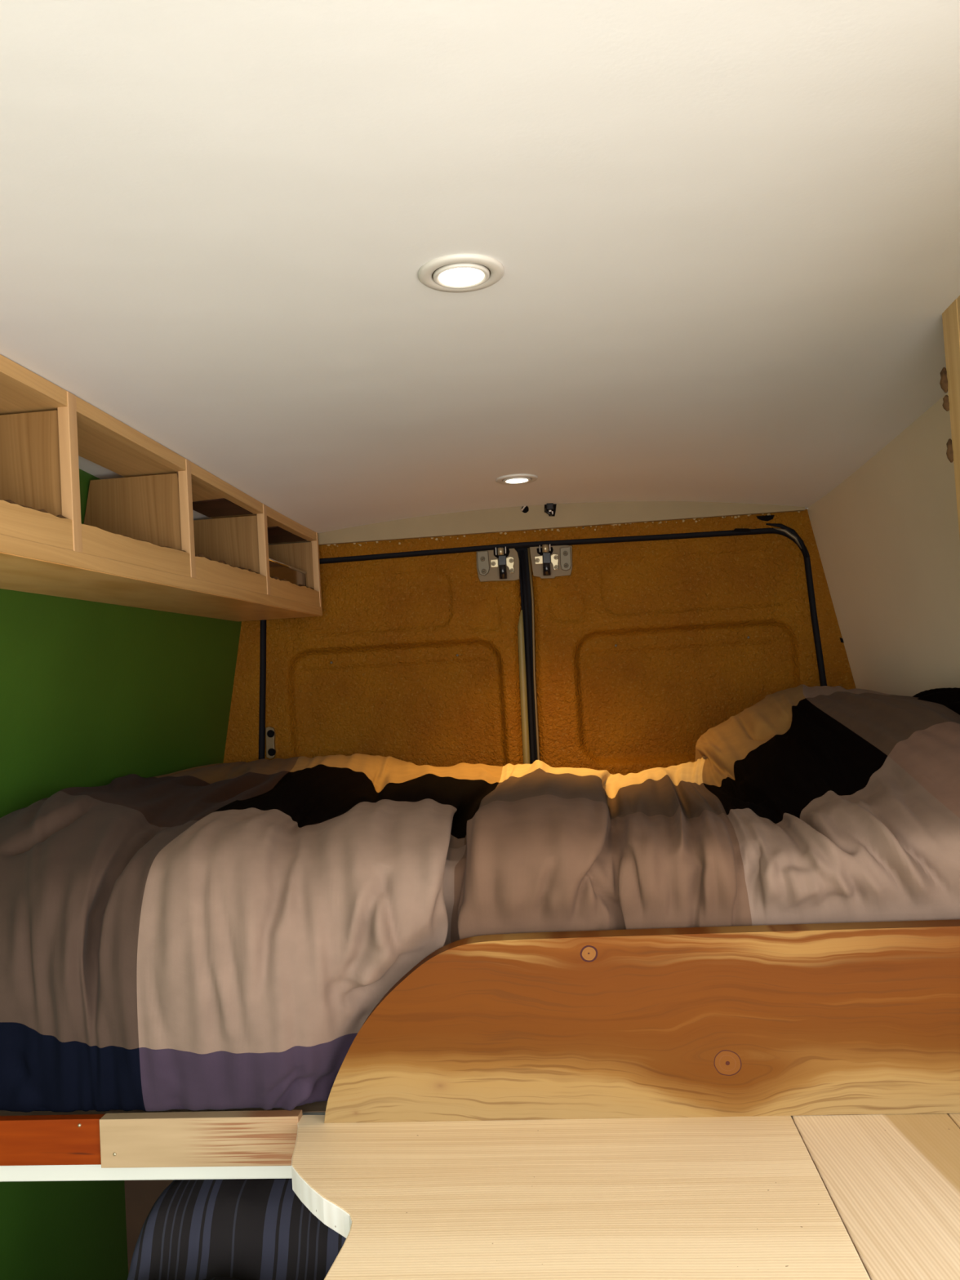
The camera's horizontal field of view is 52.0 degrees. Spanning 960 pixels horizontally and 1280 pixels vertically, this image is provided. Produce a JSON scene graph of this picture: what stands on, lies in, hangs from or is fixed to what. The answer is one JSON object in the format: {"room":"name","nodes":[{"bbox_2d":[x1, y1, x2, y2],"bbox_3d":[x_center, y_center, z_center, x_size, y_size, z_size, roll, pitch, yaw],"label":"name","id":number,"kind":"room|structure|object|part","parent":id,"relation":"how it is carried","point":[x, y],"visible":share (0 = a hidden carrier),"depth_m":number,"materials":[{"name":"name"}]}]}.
{"room":"vehicle interior","nodes":[
{"label":"vehicle interior","id":0,"kind":"room"},
{"bbox_2d":[0,468,241,1279],"bbox_3d":[-0.773,0.558,0.835,0.162,1.766,3.056,-4,-2,7],"label":"wall","id":1,"kind":"structure","parent":0,"point":[93,694],"depth_m":1.70,"materials":[{"name":"green paint"}]},
{"bbox_2d":[0,354,322,621],"bbox_3d":[-0.592,-0.193,1.456,0.206,0.229,1.776,-4,-2,7],"label":"shelf","id":2,"kind":"object","parent":1,"relation":"attached to","point":[140,544],"visible":1,"depth_m":1.52,"materials":[{"name":"brown wood"}]},
{"bbox_3d":[-0.623,-0.193,1.267,0.189,0.189,0.012,-4,-2,5],"label":"divider panel","id":3,"kind":"part","parent":2,"relation":"part of","materials":[{"name":"brown wood"}]},
{"bbox_3d":[-0.578,-0.177,1.616,0.190,0.179,0.012,-4,-2,5],"label":"divider panel","id":4,"kind":"part","parent":2,"relation":"part of","materials":[{"name":"brown wood"}]},
{"bbox_3d":[-0.507,-0.287,1.451,0.018,0.052,1.770,-4,-2,7],"label":"rail","id":5,"kind":"part","parent":2,"relation":"part of","materials":[{"name":"brown wood"}]},
{"bbox_3d":[-0.494,-0.096,1.443,0.018,0.020,1.769,-4,-2,7],"label":"trim","id":6,"kind":"part","parent":2,"relation":"part of","materials":[{"name":"brown wood"}]},
{"bbox_3d":[-0.531,-0.159,1.972,0.190,0.167,0.012,-4,-2,5],"label":"divider panel","id":7,"kind":"part","parent":2,"relation":"part of","materials":[{"name":"brown wood"}]},
{"bbox_2d":[268,557,306,586],"bbox_3d":[-0.474,-0.117,2.146,0.116,0.088,0.302,-4,-2,5],"label":"plastic tray","id":8,"kind":"object","parent":2,"relation":"on","point":[296,576],"visible":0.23,"depth_m":2.14,"materials":[{"name":"brown"}]},
{"bbox_3d":[-0.486,-0.144,2.326,0.191,0.161,0.014,-4,-2,5],"label":"divider panel","id":9,"kind":"part","parent":2,"relation":"part of","materials":[{"name":"brown wood"}]},
{"bbox_2d":[0,0,959,533],"bbox_3d":[-0.051,-0.359,0.807,1.543,0.093,3.070,-4,-2,5],"label":"ceiling","id":10,"kind":"structure","parent":0,"point":[725,234],"depth_m":0.89,"materials":[{"name":"paint"}]},
{"bbox_2d":[417,253,504,292],"bbox_3d":[-0.018,-0.360,0.970,0.085,0.007,0.085,-4,-2,5],"label":"recessed light","id":11,"kind":"object","parent":10,"relation":"in","point":[457,273],"visible":1,"depth_m":0.96,"materials":[{"name":"plastic"}]},
{"bbox_2d":[439,267,484,286],"bbox_3d":[-0.018,-0.358,0.970,0.044,0.003,0.044,-4,-2,5],"label":"diffuser","id":12,"kind":"object","parent":11,"relation":"attached to","point":[448,277],"depth_m":0.97,"materials":[{"name":"white plastic"}]},
{"bbox_2d":[495,473,537,484],"bbox_3d":[0.074,-0.322,1.977,0.085,0.007,0.085,-4,-2,5],"label":"recessed light","id":13,"kind":"object","parent":10,"relation":"in","point":[522,478],"visible":1,"depth_m":1.96,"materials":[{"name":"plastic"}]},
{"bbox_2d":[506,478,528,483],"bbox_3d":[0.074,-0.320,1.977,0.044,0.003,0.044,-4,-2,5],"label":"diffuser","id":14,"kind":"object","parent":13,"relation":"attached to","point":[508,480],"depth_m":1.97,"materials":[{"name":"white plastic"}]},
{"bbox_2d":[222,509,856,763],"bbox_3d":[0.151,0.593,2.288,1.572,1.706,0.047,-4,-2,5],"label":"door frame","id":15,"kind":"structure","parent":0,"point":[246,733],"depth_m":2.30,"materials":[{"name":"brown fabric"}]},
{"bbox_2d":[264,546,530,766],"bbox_3d":[-0.208,0.259,2.353,0.659,0.938,0.089,-4,-2,5],"label":"door","id":16,"kind":"structure","parent":15,"relation":"in","point":[420,660],"depth_m":2.36,"materials":[{"name":"brown fabric"}]},
{"bbox_3d":[-0.502,0.246,2.363,0.024,0.078,0.015,-4,-2,5],"label":"hinge plate","id":17,"kind":"part","parent":16,"relation":"part of","materials":[{"name":"beige paint"}]},
{"bbox_3d":[0.042,-0.180,2.325,0.102,0.086,0.010,-4,-2,5],"label":"latch plate","id":18,"kind":"part","parent":16,"relation":"part of","materials":[{"name":"beige paint"}]},
{"bbox_3d":[0.053,-0.186,2.315,0.019,0.024,0.009,-4,-2,5],"label":"latch rod","id":19,"kind":"part","parent":16,"relation":"part of","materials":[{"name":"grey metal"}]},
{"bbox_2d":[515,546,537,761],"bbox_3d":[0.122,0.228,2.336,0.051,0.960,0.014,-4,-2,5],"label":"seal","id":20,"kind":"object","parent":15,"relation":"attached to","point":[518,549],"depth_m":2.34,"materials":[{"name":"black rubber"}]},
{"bbox_2d":[268,501,804,545],"bbox_3d":[0.082,-0.285,2.299,1.315,0.063,0.015,-4,-2,5],"label":"wall","id":21,"kind":"structure","parent":15,"relation":"attached to","point":[508,519],"depth_m":2.29,"materials":[{"name":"white paint"}]},
{"bbox_2d":[544,502,553,515],"bbox_3d":[0.160,-0.301,2.276,0.021,0.029,0.014,-4,-2,5],"label":"connector","id":22,"kind":"object","parent":15,"relation":"hanging from","point":[549,508],"visible":1,"depth_m":2.27,"materials":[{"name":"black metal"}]},
{"bbox_2d":[520,533,820,775],"bbox_3d":[0.458,0.217,2.290,0.699,0.938,0.089,-4,-2,5],"label":"door","id":23,"kind":"structure","parent":15,"relation":"in","point":[642,649],"depth_m":2.30,"materials":[{"name":"brown fabric"}]},
{"bbox_3d":[0.156,-0.192,2.305,0.019,0.026,0.009,-4,-2,5],"label":"latch rod","id":24,"kind":"part","parent":23,"relation":"part of","materials":[{"name":"grey metal"}]},
{"bbox_3d":[0.168,-0.186,2.313,0.100,0.084,0.010,-4,-2,5],"label":"latch plate","id":25,"kind":"part","parent":23,"relation":"part of","materials":[{"name":"beige paint"}]},
{"bbox_2d":[806,392,959,696],"bbox_3d":[0.817,0.485,1.361,0.165,1.766,1.706,-4,-2,4],"label":"wall","id":26,"kind":"structure","parent":0,"point":[887,540],"depth_m":1.79,"materials":[{"name":"white paint"}]},
{"bbox_2d":[939,295,959,537],"bbox_3d":[0.608,-0.215,0.778,0.192,0.380,0.750,-4,-2,5],"label":"upper cabinet","id":27,"kind":"object","parent":26,"relation":"attached to","point":[949,382],"visible":1,"depth_m":1.14,"materials":[{"name":"brown wood"}]},
{"bbox_3d":[0.516,-0.376,0.766,0.018,0.050,0.697,-4,-2,5],"label":"rail","id":28,"kind":"part","parent":27,"relation":"part of","materials":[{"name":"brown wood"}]},
{"bbox_3d":[0.064,1.412,0.799,1.700,0.040,3.200,-4,-2,5],"label":"floor","id":29,"kind":"structure","parent":0,"visible":0},
{"bbox_2d":[124,1179,173,1274],"bbox_3d":[-0.265,1.030,1.799,0.835,0.843,0.020,-4,-2,5],"label":"wall","id":30,"kind":"structure","parent":29,"relation":"on","point":[140,1196],"depth_m":1.82,"materials":[{"name":"brown"}]},
{"bbox_2d":[0,1101,327,1181],"bbox_3d":[0.115,0.983,1.655,1.610,0.880,1.178,-4,-2,5],"label":"frame","id":31,"kind":"object","parent":29,"relation":"on","point":[246,1143],"visible":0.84,"depth_m":1.13,"materials":[{"name":"white paint"}]},
{"bbox_2d":[0,684,959,1112],"bbox_3d":[0.072,0.329,1.647,1.612,0.438,1.239,-4,-2,5],"label":"duvet","id":32,"kind":"object","parent":31,"relation":"on","point":[218,936],"visible":0.84,"depth_m":1.12,"materials":[{"name":"beige fabric"}]},
{"bbox_2d":[912,687,959,715],"bbox_3d":[0.761,0.123,1.550,0.084,0.096,0.420,-4,-2,5],"label":"pillow","id":33,"kind":"object","parent":32,"relation":"on","point":[948,697],"visible":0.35,"depth_m":1.55,"materials":[{"name":"black fabric"}]},
{"bbox_2d":[291,1112,959,1279],"bbox_3d":[0.306,0.940,0.814,1.034,0.874,0.504,-4,-2,5],"label":"countertop","id":34,"kind":"structure","parent":29,"relation":"on","point":[859,1197],"depth_m":0.91,"materials":[{"name":"brown wood"}]},
{"bbox_2d":[324,919,959,1123],"bbox_3d":[0.316,0.414,1.075,0.997,0.197,0.028,-4,-2,5],"label":"board","id":35,"kind":"object","parent":34,"relation":"on","point":[845,1018],"visible":1,"depth_m":1.07,"materials":[{"name":"brown wood"}]},
{"bbox_3d":[-0.131,1.139,1.255,0.680,0.565,0.690,-4,-2,5],"label":"bench","id":36,"kind":"object","parent":29,"relation":"on","visible":0},
{"bbox_2d":[127,1178,346,1279],"bbox_3d":[-0.158,0.770,1.166,0.600,0.156,0.458,-4,-2,5],"label":"seat cushion","id":37,"kind":"object","parent":36,"relation":"on","point":[223,1228],"visible":0.26,"depth_m":1.25,"materials":[{"name":"fabric"}]}
]}

